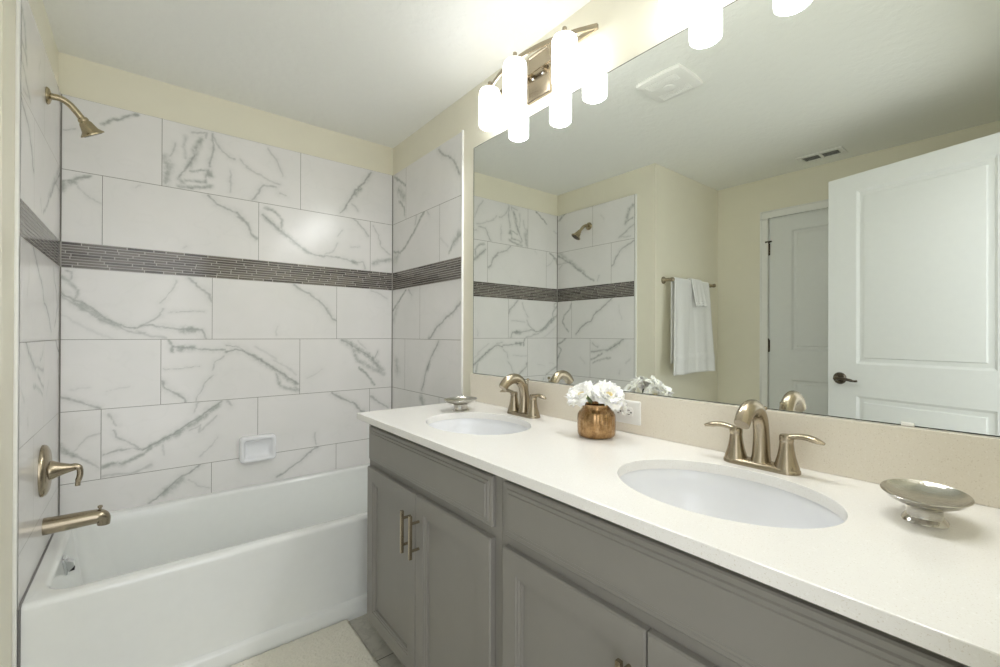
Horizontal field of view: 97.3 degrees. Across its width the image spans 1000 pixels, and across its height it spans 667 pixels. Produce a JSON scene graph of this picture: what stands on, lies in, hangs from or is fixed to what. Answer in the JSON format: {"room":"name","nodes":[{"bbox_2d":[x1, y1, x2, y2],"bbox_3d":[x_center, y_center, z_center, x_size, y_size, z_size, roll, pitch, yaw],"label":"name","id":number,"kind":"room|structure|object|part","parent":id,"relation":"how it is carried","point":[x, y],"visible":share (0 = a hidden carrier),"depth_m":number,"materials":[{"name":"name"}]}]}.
{"room":"bathroom","nodes":[
{"label":"bathroom","id":0,"kind":"room"},
{"bbox_2d":[0,0,60,666],"bbox_3d":[-1.620,0.008,1.458,0.131,2.392,0.924,0,0,-39],"label":"wall","id":1,"kind":"structure","parent":0,"point":[30,128],"depth_m":1.32,"materials":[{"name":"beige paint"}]},
{"bbox_3d":[-1.377,0.097,1.252,0.009,2.215,0.015,0,0,-39],"label":"edge trim","id":2,"kind":"part","parent":1,"relation":"part of","materials":[{"name":"white paint"}]},
{"bbox_2d":[38,445,83,496],"bbox_3d":[-1.565,0.482,1.577,0.108,0.180,0.155,0,0,-39],"label":"shower valve","id":3,"kind":"object","parent":1,"relation":"attached to","point":[48,469],"visible":1,"depth_m":1.53,"materials":[{"name":"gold metal"}]},
{"bbox_3d":[-1.530,0.509,1.590,0.037,0.083,0.016,0,0,-39],"label":"lever","id":4,"kind":"part","parent":3,"relation":"part of","materials":[{"name":"silver metal"}]},
{"bbox_2d":[45,86,103,137],"bbox_3d":[-1.592,-0.814,1.650,0.077,0.150,0.162,0,0,41],"label":"shower","id":5,"kind":"object","parent":1,"relation":"attached to","point":[88,129],"visible":1,"depth_m":1.65,"materials":[{"name":"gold metal"}]},
{"bbox_3d":[-1.598,-0.834,1.626,0.028,0.075,0.105,0,0,41],"label":"arm","id":6,"kind":"part","parent":5,"relation":"part of","materials":[{"name":"silver metal"}]},
{"bbox_2d":[42,505,110,535],"bbox_3d":[-1.560,0.687,1.627,0.181,0.075,0.060,0,0,-39],"label":"tub spout","id":7,"kind":"object","parent":1,"relation":"attached to","point":[101,517],"visible":1,"depth_m":1.61,"materials":[{"name":"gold metal"}]},
{"bbox_2d":[58,52,392,515],"bbox_3d":[-1.306,0.011,2.369,1.762,2.392,0.121,0,0,-39],"label":"wall","id":8,"kind":"structure","parent":0,"point":[226,266],"depth_m":2.18,"materials":[{"name":"white tile"}]},
{"bbox_2d":[239,433,275,462],"bbox_3d":[-1.264,0.599,2.299,0.170,0.134,0.044,0,0,-39],"label":"ceramic soap dish","id":9,"kind":"object","parent":8,"relation":"attached to","point":[253,448],"visible":1,"depth_m":2.30,"materials":[{"name":"white ceramic"}]},
{"bbox_2d":[43,0,590,147],"bbox_3d":[-0.799,-1.237,1.016,2.682,0.100,2.865,0,0,-39],"label":"ceiling","id":10,"kind":"structure","parent":0,"point":[375,71],"depth_m":1.82,"materials":[{"name":"white paint"}]},
{"bbox_2d":[349,614,403,666],"bbox_3d":[-0.445,1.255,0.559,2.682,0.100,4.020,0,0,-39],"label":"floor","id":11,"kind":"structure","parent":0,"point":[368,634],"depth_m":1.72,"materials":[{"name":"beige tile"}]},
{"bbox_2d":[17,463,369,666],"bbox_3d":[-1.033,0.997,2.019,1.500,0.420,0.764,0,0,-39],"label":"bathtub","id":12,"kind":"object","parent":11,"relation":"on","point":[225,578],"visible":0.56,"depth_m":1.69,"materials":[{"name":"white ceramic"}]},
{"bbox_3d":[-1.567,0.836,1.588,0.008,0.062,0.054,-10,6,-38],"label":"overflow plate","id":13,"kind":"part","parent":12,"relation":"part of","materials":[{"name":"silver metal"}]},
{"bbox_3d":[-1.557,0.837,1.596,0.020,0.038,0.034,-10,6,-38],"label":"trip lever","id":14,"kind":"part","parent":12,"relation":"part of","materials":[{"name":"silver metal"}]},
{"bbox_2d":[230,619,380,666],"bbox_3d":[-0.749,1.194,1.450,0.673,0.025,0.476,0,0,-39],"label":"bath mat","id":15,"kind":"object","parent":11,"relation":"on","point":[339,644],"visible":1,"depth_m":1.63,"materials":[{"name":"beige fabric"}]},
{"bbox_2d":[367,424,502,666],"bbox_3d":[-0.073,0.775,1.573,0.582,0.869,0.834,0,0,-39],"label":"vanity cabinet","id":16,"kind":"object","parent":11,"relation":"on","point":[435,518],"visible":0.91,"depth_m":1.35,"materials":[{"name":"grey paint"}]},
{"bbox_3d":[-0.390,0.817,1.575,0.018,0.598,0.392,0,0,-39],"label":"door","id":17,"kind":"part","parent":16,"relation":"part of","materials":[{"name":"grey paint"}]},
{"bbox_3d":[-0.307,0.640,1.430,0.036,0.136,0.011,0,0,-39],"label":"handle","id":18,"kind":"part","parent":16,"relation":"part of","materials":[{"name":"silver metal"}]},
{"bbox_3d":[-0.271,0.640,1.385,0.036,0.136,0.011,0,0,-39],"label":"handle","id":19,"kind":"part","parent":16,"relation":"part of","materials":[{"name":"silver metal"}]},
{"bbox_3d":[-0.265,0.427,1.422,0.018,0.129,0.787,0,0,-39],"label":"drawer","id":20,"kind":"part","parent":16,"relation":"part of","materials":[{"name":"grey paint"}]},
{"bbox_3d":[-0.142,0.818,1.267,0.018,0.598,0.392,0,0,-39],"label":"door","id":21,"kind":"part","parent":16,"relation":"part of","materials":[{"name":"grey paint"}]},
{"bbox_2d":[502,478,969,666],"bbox_3d":[0.452,0.775,0.922,0.582,0.869,0.838,0,0,-39],"label":"vanity cabinet","id":22,"kind":"object","parent":11,"relation":"on","point":[581,588],"visible":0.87,"depth_m":0.78,"materials":[{"name":"grey paint"}]},
{"bbox_3d":[0.135,0.818,0.924,0.018,0.598,0.394,0,0,-39],"label":"door","id":23,"kind":"part","parent":22,"relation":"part of","materials":[{"name":"grey paint"}]},
{"bbox_3d":[0.218,0.640,0.778,0.036,0.136,0.011,0,0,-39],"label":"handle","id":24,"kind":"part","parent":22,"relation":"part of","materials":[{"name":"silver metal"}]},
{"bbox_2d":[357,401,999,666],"bbox_3d":[0.199,0.327,1.248,0.574,0.024,1.729,0,0,-39],"label":"countertop","id":25,"kind":"structure","parent":22,"relation":"on","point":[936,590],"depth_m":0.71,"materials":[{"name":"stone"}]},
{"bbox_2d":[444,397,476,411],"bbox_3d":[-0.161,0.292,1.806,0.152,0.047,0.116,0,0,-45],"label":"soap dish","id":26,"kind":"object","parent":25,"relation":"on","point":[460,403],"visible":1,"depth_m":1.79,"materials":[{"name":"silver metal"}]},
{"bbox_2d":[444,397,476,404],"bbox_3d":[-0.161,0.278,1.806,0.152,0.021,0.116,0,0,-45],"label":"bowl","id":27,"kind":"object","parent":26,"relation":"on","point":[453,400],"depth_m":1.81,"materials":[{"name":"silver metal"}]},
{"bbox_2d":[429,418,527,434],"bbox_3d":[-0.081,0.412,1.564,0.396,0.146,0.486,0,0,-39],"label":"sink","id":28,"kind":"object","parent":25,"relation":"in","point":[475,426],"visible":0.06,"depth_m":1.74,"materials":[{"name":"white ceramic"}]},
{"bbox_2d":[499,373,546,418],"bbox_3d":[0.056,0.234,1.674,0.147,0.164,0.260,0,0,-39],"label":"faucet","id":29,"kind":"object","parent":25,"relation":"on","point":[527,407],"visible":1,"depth_m":1.68,"materials":[{"name":"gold metal"}]},
{"bbox_3d":[0.056,0.270,1.744,0.052,0.083,0.052,0,0,-39],"label":"handle","id":30,"kind":"part","parent":29,"relation":"part of","materials":[{"name":"silver metal"}]},
{"bbox_3d":[0.056,0.230,1.674,0.147,0.156,0.045,0,0,-39],"label":"spout","id":31,"kind":"part","parent":29,"relation":"part of","materials":[{"name":"silver metal"}]},
{"bbox_3d":[0.090,0.309,1.701,0.054,0.014,0.166,0,0,-39],"label":"plate","id":32,"kind":"part","parent":29,"relation":"part of","materials":[{"name":"silver metal"}]},
{"bbox_3d":[0.124,0.270,1.658,0.052,0.083,0.052,0,0,-39],"label":"handle","id":33,"kind":"part","parent":29,"relation":"part of","materials":[{"name":"silver metal"}]},
{"bbox_3d":[0.145,0.233,1.628,0.026,0.021,0.078,0,0,-33],"label":"lever","id":34,"kind":"part","parent":29,"relation":"part of","materials":[{"name":"silver metal"}]},
{"bbox_2d":[577,401,615,439],"bbox_3d":[0.297,0.265,1.355,0.116,0.101,0.116,0,0,-39],"label":"vase","id":35,"kind":"object","parent":25,"relation":"on","point":[594,420],"visible":0.93,"depth_m":1.31,"materials":[{"name":"brown metal"}]},
{"bbox_2d":[564,380,593,407],"bbox_3d":[0.250,0.226,1.356,0.091,0.157,0.111,0,0,-39],"label":"flower","id":36,"kind":"object","parent":35,"relation":"in","point":[576,395],"visible":0.95,"depth_m":1.35,"materials":[{"name":"white plant"}]},
{"bbox_2d":[591,379,624,410],"bbox_3d":[0.325,0.222,1.319,0.088,0.164,0.095,0,0,43],"label":"flower","id":37,"kind":"object","parent":35,"relation":"in","point":[603,392],"visible":0.99,"depth_m":1.31,"materials":[{"name":"white plant"}]},
{"bbox_2d":[610,389,627,414],"bbox_3d":[0.358,0.234,1.341,0.073,0.142,0.080,0,0,-39],"label":"flower","id":38,"kind":"object","parent":35,"relation":"in","point":[623,408],"visible":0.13,"depth_m":1.31,"materials":[{"name":"white plant"}]},
{"bbox_2d":[620,469,843,528],"bbox_3d":[0.448,0.412,0.908,0.396,0.146,0.486,0,0,-39],"label":"sink","id":39,"kind":"object","parent":25,"relation":"in","point":[725,497],"visible":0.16,"depth_m":1.04,"materials":[{"name":"white ceramic"}]},
{"bbox_2d":[704,399,825,475],"bbox_3d":[0.585,0.234,1.018,0.147,0.164,0.260,0,0,-39],"label":"faucet","id":40,"kind":"object","parent":25,"relation":"on","point":[751,410],"visible":1,"depth_m":1.02,"materials":[{"name":"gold metal"}]},
{"bbox_3d":[0.558,0.233,1.115,0.026,0.021,0.078,0,0,-45],"label":"lever","id":41,"kind":"part","parent":40,"relation":"part of","materials":[{"name":"silver metal"}]},
{"bbox_3d":[0.584,0.270,1.088,0.052,0.083,0.052,0,0,-39],"label":"handle","id":42,"kind":"part","parent":40,"relation":"part of","materials":[{"name":"silver metal"}]},
{"bbox_3d":[0.585,0.230,1.018,0.147,0.156,0.045,0,0,-39],"label":"spout","id":43,"kind":"part","parent":40,"relation":"part of","materials":[{"name":"silver metal"}]},
{"bbox_3d":[0.618,0.309,1.046,0.054,0.014,0.166,0,0,-39],"label":"plate","id":44,"kind":"part","parent":40,"relation":"part of","materials":[{"name":"silver metal"}]},
{"bbox_3d":[0.653,0.270,1.003,0.052,0.083,0.052,0,0,-39],"label":"handle","id":45,"kind":"part","parent":40,"relation":"part of","materials":[{"name":"silver metal"}]},
{"bbox_3d":[0.673,0.233,0.972,0.026,0.021,0.078,0,0,-33],"label":"lever","id":46,"kind":"part","parent":40,"relation":"part of","materials":[{"name":"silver metal"}]},
{"bbox_2d":[880,479,974,528],"bbox_3d":[0.721,0.292,0.747,0.152,0.047,0.116,0,0,-45],"label":"soap dish","id":47,"kind":"object","parent":25,"relation":"on","point":[927,502],"visible":1,"depth_m":0.74,"materials":[{"name":"silver metal"}]},
{"bbox_2d":[880,479,974,511],"bbox_3d":[0.721,0.279,0.747,0.152,0.021,0.116,0,0,-45],"label":"bowl","id":48,"kind":"object","parent":47,"relation":"on","point":[919,496],"depth_m":0.76,"materials":[{"name":"silver metal"}]},
{"bbox_3d":[0.384,0.818,0.615,0.018,0.598,0.394,0,0,-39],"label":"door","id":49,"kind":"part","parent":22,"relation":"part of","materials":[{"name":"grey paint"}]},
{"bbox_2d":[392,0,995,436],"bbox_3d":[0.223,0.015,1.769,0.134,2.392,2.754,0,0,-39],"label":"wall","id":50,"kind":"structure","parent":0,"point":[433,167],"depth_m":2.28,"materials":[{"name":"beige paint"}]},
{"bbox_3d":[-0.437,0.103,2.487,0.001,2.213,0.780,0,0,-39],"label":"tile panel","id":51,"kind":"part","parent":50,"relation":"part of","materials":[{"name":"white tile"}]},
{"bbox_3d":[-0.188,0.101,2.180,0.010,2.219,0.008,0,0,-39],"label":"edge trim","id":52,"kind":"part","parent":50,"relation":"part of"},
{"bbox_2d":[479,23,598,131],"bbox_3d":[0.091,-1.004,1.708,0.178,0.252,0.634,0,0,-39],"label":"vanity light","id":53,"kind":"object","parent":50,"relation":"attached to","point":[555,64],"visible":1,"depth_m":1.65,"materials":[{"name":"white glass"}]},
{"bbox_3d":[-0.044,-0.959,1.875,0.091,0.163,0.091,0,0,-39],"label":"lamp shade","id":54,"kind":"part","parent":53,"relation":"part of","materials":[{"name":"white glass"}]},
{"bbox_3d":[0.057,-0.960,1.681,0.091,0.163,0.091,0,0,-39],"label":"lamp shade","id":55,"kind":"part","parent":53,"relation":"part of","materials":[{"name":"white glass"}]},
{"bbox_3d":[0.154,-1.034,1.759,0.014,0.190,0.132,0,0,-39],"label":"plate","id":56,"kind":"part","parent":53,"relation":"part of","materials":[{"name":"silver metal"}]},
{"bbox_3d":[0.226,-0.959,1.541,0.091,0.163,0.091,0,0,-39],"label":"lamp shade","id":57,"kind":"part","parent":53,"relation":"part of","materials":[{"name":"white glass"}]},
{"bbox_2d":[470,373,999,508],"bbox_3d":[0.412,0.253,1.421,0.026,0.126,1.728,0,0,-39],"label":"backsplash","id":58,"kind":"structure","parent":50,"relation":"attached to","point":[874,452],"depth_m":0.98,"materials":[{"name":"beige stone"}]},
{"bbox_2d":[612,400,640,425],"bbox_3d":[0.398,0.249,1.410,0.009,0.074,0.117,0,0,-39],"label":"wall outlet","id":59,"kind":"object","parent":58,"relation":"attached to","point":[633,416],"visible":0.56,"depth_m":1.39,"materials":[{"name":"white plastic"}]},
{"bbox_2d":[615,410,621,415],"bbox_3d":[0.384,0.249,1.423,0.003,0.034,0.031,0,0,-39],"label":"receptacle","id":60,"kind":"object","parent":59,"relation":"attached to","point":[617,413],"depth_m":1.42,"materials":[{"name":"white plastic"}]},
{"bbox_2d":[625,407,632,417],"bbox_3d":[0.408,0.249,1.393,0.003,0.034,0.031,0,0,-39],"label":"receptacle","id":61,"kind":"object","parent":59,"relation":"attached to","point":[629,409],"depth_m":1.39,"materials":[{"name":"white plastic"}]},
{"bbox_2d":[473,0,999,436],"bbox_3d":[0.417,-0.349,1.432,0.008,1.077,1.732,0,0,-39],"label":"wall mirror","id":62,"kind":"object","parent":50,"relation":"attached to","point":[783,205],"visible":1,"depth_m":1.10,"materials":[{"name":"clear mirror"}]}
]}

